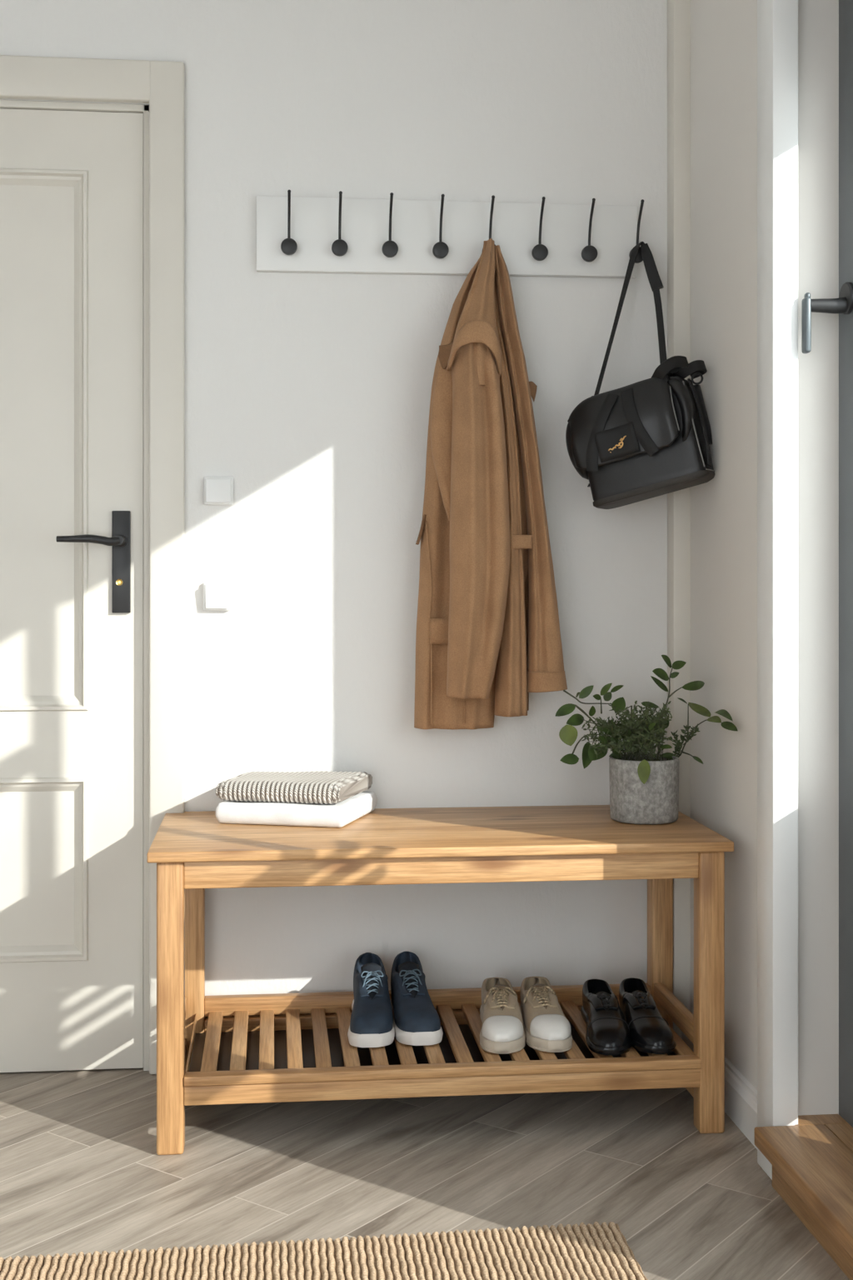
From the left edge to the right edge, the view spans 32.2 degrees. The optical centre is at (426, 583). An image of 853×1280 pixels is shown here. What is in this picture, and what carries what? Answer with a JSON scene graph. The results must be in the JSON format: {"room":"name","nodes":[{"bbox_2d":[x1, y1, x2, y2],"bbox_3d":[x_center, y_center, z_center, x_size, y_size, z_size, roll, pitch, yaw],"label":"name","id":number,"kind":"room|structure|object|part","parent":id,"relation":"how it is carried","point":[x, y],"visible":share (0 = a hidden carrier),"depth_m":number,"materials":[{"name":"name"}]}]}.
{"room":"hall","nodes":[
{"label":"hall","id":0,"kind":"room"},
{"bbox_2d":[0,0,667,995],"bbox_3d":[-0.815,-0.348,2.992,2.900,2.650,0.120,0,0,-6],"label":"wall","id":1,"kind":"structure","parent":0,"point":[311,392],"depth_m":3.01,"materials":[{"name":"paint"}]},
{"bbox_2d":[0,108,143,1072],"bbox_3d":[-0.974,0.015,2.914,0.816,1.917,0.095,0,0,-6],"label":"door","id":2,"kind":"structure","parent":1,"relation":"in","point":[72,182],"depth_m":2.96,"materials":[{"name":"beige paint"}]},
{"bbox_3d":[-0.662,-0.085,2.925,0.132,0.024,0.052,0,0,-6],"label":"lever","id":3,"kind":"part","parent":2,"relation":"part of","materials":[{"name":"black metal"}]},
{"bbox_3d":[-0.611,-0.043,2.960,0.036,0.204,0.009,0,0,-6],"label":"handle plate","id":4,"kind":"part","parent":2,"relation":"part of","materials":[{"name":"black metal"}]},
{"bbox_2d":[0,100,149,1070],"bbox_3d":[-0.981,0.009,2.976,0.846,1.936,0.116,0,0,-6],"label":"trim","id":5,"kind":"structure","parent":1,"relation":"attached to","point":[5,104],"depth_m":2.96,"materials":[{"name":"beige paint"}]},
{"bbox_2d":[0,55,184,1074],"bbox_3d":[-0.974,-0.032,2.904,0.985,2.017,0.022,0,0,-6],"label":"trim","id":6,"kind":"structure","parent":1,"relation":"attached to","point":[160,84],"depth_m":2.94,"materials":[{"name":"beige paint"}]},
{"bbox_2d":[203,582,230,610],"bbox_3d":[-0.420,0.026,2.961,0.054,0.057,0.023,0,0,-6],"label":"light switch","id":7,"kind":"object","parent":1,"relation":"attached to","point":[217,596],"visible":1,"depth_m":2.95,"materials":[{"name":"white plastic"}]},
{"bbox_2d":[203,476,233,504],"bbox_3d":[-0.417,-0.185,2.961,0.059,0.057,0.023,0,0,-6],"label":"light switch","id":8,"kind":"object","parent":1,"relation":"attached to","point":[217,490],"visible":1,"depth_m":2.95,"materials":[{"name":"white plastic"}]},
{"bbox_2d":[256,190,644,278],"bbox_3d":[0.054,-0.702,2.978,0.790,0.150,0.087,0,0,-6],"label":"coat rack","id":9,"kind":"object","parent":1,"relation":"attached to","point":[295,234],"visible":0.85,"depth_m":3.00,"materials":[{"name":"paint"}]},
{"bbox_3d":[-0.275,-0.671,2.953,0.032,0.032,0.029,0,0,-6],"label":"knob","id":10,"kind":"part","parent":9,"relation":"part of","materials":[{"name":"black metal"}]},
{"bbox_3d":[-0.174,-0.671,2.963,0.032,0.032,0.029,0,0,-6],"label":"knob","id":11,"kind":"part","parent":9,"relation":"part of","materials":[{"name":"black metal"}]},
{"bbox_3d":[-0.074,-0.671,2.974,0.032,0.032,0.029,0,0,-6],"label":"knob","id":12,"kind":"part","parent":9,"relation":"part of","materials":[{"name":"black metal"}]},
{"bbox_3d":[0.028,-0.671,2.985,0.032,0.032,0.029,0,0,-6],"label":"knob","id":13,"kind":"part","parent":9,"relation":"part of","materials":[{"name":"black metal"}]},
{"bbox_2d":[414,238,567,729],"bbox_3d":[0.133,-0.199,2.905,0.303,0.974,0.176,0,0,-6],"label":"overcoat","id":14,"kind":"object","parent":9,"relation":"hanging from","point":[488,633],"visible":1,"depth_m":2.90,"materials":[{"name":"fabric"}]},
{"bbox_3d":[0.148,-0.181,2.921,0.101,0.884,0.066,0,0,8],"label":"panel","id":15,"kind":"part","parent":14,"relation":"part of","materials":[{"name":"fabric"}]},
{"bbox_3d":[0.171,-0.109,2.967,0.076,0.728,0.044,0,0,-6],"label":"panel","id":16,"kind":"part","parent":14,"relation":"part of","materials":[{"name":"fabric"}]},
{"bbox_3d":[0.230,-0.671,3.006,0.032,0.032,0.029,0,0,-6],"label":"knob","id":17,"kind":"part","parent":9,"relation":"part of","materials":[{"name":"black metal"}]},
{"bbox_3d":[0.331,-0.671,3.016,0.032,0.032,0.029,0,0,-6],"label":"knob","id":18,"kind":"part","parent":9,"relation":"part of","materials":[{"name":"black metal"}]},
{"bbox_3d":[0.430,-0.671,3.026,0.032,0.032,0.029,0,0,-6],"label":"knob","id":19,"kind":"part","parent":9,"relation":"part of","materials":[{"name":"black metal"}]},
{"bbox_2d":[565,241,714,509],"bbox_3d":[0.427,-0.420,2.917,0.292,0.544,0.199,0,0,20],"label":"shoulder bag","id":20,"kind":"object","parent":9,"relation":"hanging from","point":[651,437],"visible":1,"depth_m":2.85,"materials":[{"name":"black leather"}]},
{"bbox_3d":[0.448,-0.183,2.895,0.234,0.068,0.110,0,0,24],"label":"panel","id":21,"kind":"part","parent":20,"relation":"part of","materials":[{"name":"black leather"}]},
{"bbox_3d":[0.472,-0.410,2.858,0.075,0.055,0.071,0,0,-6],"label":"carry handle","id":22,"kind":"part","parent":20,"relation":"part of","materials":[{"name":"black leather"}]},
{"bbox_3d":[0.513,-0.410,2.870,0.064,0.040,0.053,0,0,-6],"label":"carry handle","id":23,"kind":"part","parent":20,"relation":"part of","materials":[{"name":"black leather"}]},
{"bbox_2d":[0,1067,849,1279],"bbox_3d":[-0.586,1.027,0.703,3.080,0.100,4.720,0,0,-6],"label":"floor","id":24,"kind":"structure","parent":0,"point":[82,1169],"depth_m":2.45,"materials":[{"name":"grey wood"}]},
{"bbox_2d":[0,1221,648,1279],"bbox_3d":[-0.393,0.970,1.838,1.442,0.014,0.661,0,0,-6],"label":"jute rug","id":25,"kind":"object","parent":24,"relation":"on","point":[590,1252],"visible":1,"depth_m":2.11,"materials":[{"name":"beige wicker"}]},
{"bbox_2d":[146,805,734,1154],"bbox_3d":[0.012,0.717,2.786,1.025,0.520,0.454,0,0,-6],"label":"bench","id":26,"kind":"object","parent":24,"relation":"on","point":[273,1047],"visible":0.77,"depth_m":2.62,"materials":[{"name":"brown wood"}]},
{"bbox_3d":[-0.440,0.726,2.546,0.046,0.502,0.045,0,0,-6],"label":"leg","id":27,"kind":"part","parent":26,"relation":"part of","materials":[{"name":"brown wood"}]},
{"bbox_3d":[-0.464,0.920,2.737,0.020,0.053,0.340,0,0,-6],"label":"rail","id":28,"kind":"part","parent":26,"relation":"part of","materials":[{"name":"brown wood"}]},
{"bbox_3d":[-0.464,0.830,2.737,0.020,0.038,0.340,0,0,-6],"label":"rail","id":29,"kind":"part","parent":26,"relation":"part of","materials":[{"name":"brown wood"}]},
{"bbox_3d":[-0.464,0.726,2.931,0.046,0.502,0.046,0,0,-6],"label":"leg","id":30,"kind":"part","parent":26,"relation":"part of","materials":[{"name":"brown wood"}]},
{"bbox_2d":[215,791,377,827],"bbox_3d":[-0.250,0.436,2.886,0.258,0.041,0.228,0,0,13],"label":"folded towel","id":31,"kind":"object","parent":26,"relation":"on","point":[338,815],"visible":0.69,"depth_m":2.79,"materials":[{"name":"white fabric"}]},
{"bbox_2d":[215,770,372,804],"bbox_3d":[-0.255,0.395,2.888,0.254,0.041,0.218,0,0,12],"label":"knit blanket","id":32,"kind":"object","parent":31,"relation":"on","point":[321,787],"visible":1,"depth_m":2.80,"materials":[{"name":"beige fabric"}]},
{"bbox_2d":[347,952,394,1047],"bbox_3d":[-0.105,0.790,2.811,0.089,0.111,0.262,0,0,-3],"label":"sneaker","id":33,"kind":"object","parent":26,"relation":"on","point":[372,1024],"visible":1,"depth_m":2.75,"materials":[{"name":"blue fabric"}]},
{"bbox_3d":[0.009,0.877,2.974,0.902,0.033,0.026,0,0,-6],"label":"shelf rail","id":34,"kind":"part","parent":26,"relation":"part of","materials":[{"name":"brown wood"}]},
{"bbox_2d":[390,950,443,1045],"bbox_3d":[-0.027,0.790,2.821,0.089,0.111,0.262,0,0,-8],"label":"sneaker","id":35,"kind":"object","parent":26,"relation":"on","point":[417,1022],"visible":1,"depth_m":2.76,"materials":[{"name":"blue fabric"}]},
{"bbox_3d":[0.008,0.839,2.980,0.902,0.036,0.026,0,0,-6],"label":"shelf rail","id":36,"kind":"part","parent":26,"relation":"part of","materials":[{"name":"brown wood"}]},
{"bbox_3d":[0.015,0.888,2.779,0.908,0.006,0.360,0,0,-6],"label":"under panel","id":37,"kind":"part","parent":26,"relation":"part of","materials":[{"name":"brown wood"}]},
{"bbox_3d":[0.035,0.877,2.586,0.908,0.034,0.022,0,0,-6],"label":"shelf rail","id":38,"kind":"part","parent":26,"relation":"part of","materials":[{"name":"brown wood"}]},
{"bbox_3d":[0.035,0.852,2.585,0.908,0.017,0.029,0,0,-6],"label":"shelf rail","id":39,"kind":"part","parent":26,"relation":"part of","materials":[{"name":"brown wood"}]},
{"bbox_2d":[480,977,525,1053],"bbox_3d":[0.141,0.806,2.782,0.086,0.080,0.272,0,0,0],"label":"sneaker","id":40,"kind":"object","parent":26,"relation":"on","point":[502,1031],"visible":1,"depth_m":2.70,"materials":[{"name":"beige fabric"}]},
{"bbox_2d":[520,976,572,1052],"bbox_3d":[0.219,0.806,2.789,0.086,0.080,0.272,0,0,-4],"label":"sneaker","id":41,"kind":"object","parent":26,"relation":"on","point":[546,1026],"visible":0.98,"depth_m":2.71,"materials":[{"name":"beige fabric"}]},
{"bbox_2d":[580,979,632,1055],"bbox_3d":[0.335,0.811,2.772,0.085,0.069,0.275,0,0,0],"label":"shoe","id":42,"kind":"object","parent":26,"relation":"on","point":[607,1031],"visible":1,"depth_m":2.72,"materials":[{"name":"black leather"}]},
{"bbox_2d":[555,655,738,824],"bbox_3d":[0.448,0.296,2.830,0.363,0.319,0.216,0,0,28],"label":"potted plant","id":43,"kind":"object","parent":26,"relation":"on","point":[644,785],"visible":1,"depth_m":2.82,"materials":[{"name":"green plant"}]},
{"bbox_3d":[0.420,0.396,2.854,0.134,0.120,0.134,0,0,-6],"label":"pot","id":44,"kind":"part","parent":43,"relation":"part of","materials":[{"name":"concrete"}]},
{"bbox_2d":[619,977,676,1054],"bbox_3d":[0.407,0.811,2.780,0.085,0.069,0.275,0,0,-3],"label":"shoe","id":45,"kind":"object","parent":26,"relation":"on","point":[650,1032],"visible":0.95,"depth_m":2.72,"materials":[{"name":"black leather"}]},
{"bbox_3d":[0.478,0.726,3.029,0.044,0.502,0.046,0,0,-6],"label":"leg","id":46,"kind":"part","parent":26,"relation":"part of","materials":[{"name":"brown wood"}]},
{"bbox_3d":[0.488,0.830,2.836,0.020,0.038,0.340,0,0,-6],"label":"rail","id":47,"kind":"part","parent":26,"relation":"part of","materials":[{"name":"brown wood"}]},
{"bbox_3d":[0.488,0.920,2.836,0.020,0.053,0.340,0,0,-6],"label":"rail","id":48,"kind":"part","parent":26,"relation":"part of","materials":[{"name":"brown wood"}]},
{"bbox_3d":[0.505,0.726,2.644,0.046,0.502,0.045,0,0,-6],"label":"leg","id":49,"kind":"part","parent":26,"relation":"part of","materials":[{"name":"brown wood"}]},
{"bbox_2d":[755,1114,852,1279],"bbox_3d":[0.747,0.931,1.123,0.158,0.092,2.680,0,0,-6],"label":"wooden step","id":50,"kind":"structure","parent":24,"relation":"on","point":[812,1168],"depth_m":2.25,"materials":[{"name":"brown wood"}]},
{"bbox_2d":[690,0,839,1115],"bbox_3d":[0.862,-0.348,0.794,0.180,2.650,4.600,0,0,-6],"label":"wall","id":51,"kind":"structure","parent":0,"point":[724,32],"depth_m":2.65,"materials":[{"name":"paint"}]},
{"bbox_2d":[667,0,690,1038],"bbox_3d":[0.520,-0.348,3.045,0.036,2.650,0.050,0,0,-6],"label":"trim","id":52,"kind":"structure","parent":51,"relation":"attached to","point":[678,11],"depth_m":3.02,"materials":[{"name":"beige paint"}]},
{"bbox_2d":[681,1030,757,1149],"bbox_3d":[0.558,0.935,2.758,0.018,0.084,0.530,0,0,-6],"label":"baseboard","id":53,"kind":"structure","parent":51,"relation":"attached to","point":[741,1096],"depth_m":2.65,"materials":[{"name":"white paint"}]},
{"bbox_2d":[757,0,798,1179],"bbox_3d":[0.720,-0.073,1.141,0.044,2.100,2.720,0,0,-6],"label":"trim","id":54,"kind":"structure","parent":51,"relation":"attached to","point":[777,20],"depth_m":2.42,"materials":[{"name":"white paint"}]},
{"bbox_2d":[801,0,852,1127],"bbox_3d":[0.712,-0.079,2.104,0.132,1.928,0.718,0,0,-6],"label":"door","id":55,"kind":"structure","parent":51,"relation":"in","point":[843,305],"depth_m":2.43,"materials":[{"name":"grey paint"}]},
{"bbox_2d":[825,1118,852,1152],"bbox_3d":[0.852,0.931,1.133,0.130,0.092,2.678,0,0,-6],"label":"trim","id":56,"kind":"structure","parent":51,"relation":"attached to","point":[844,1132],"depth_m":2.38,"materials":[{"name":"brown wood"}]}
]}

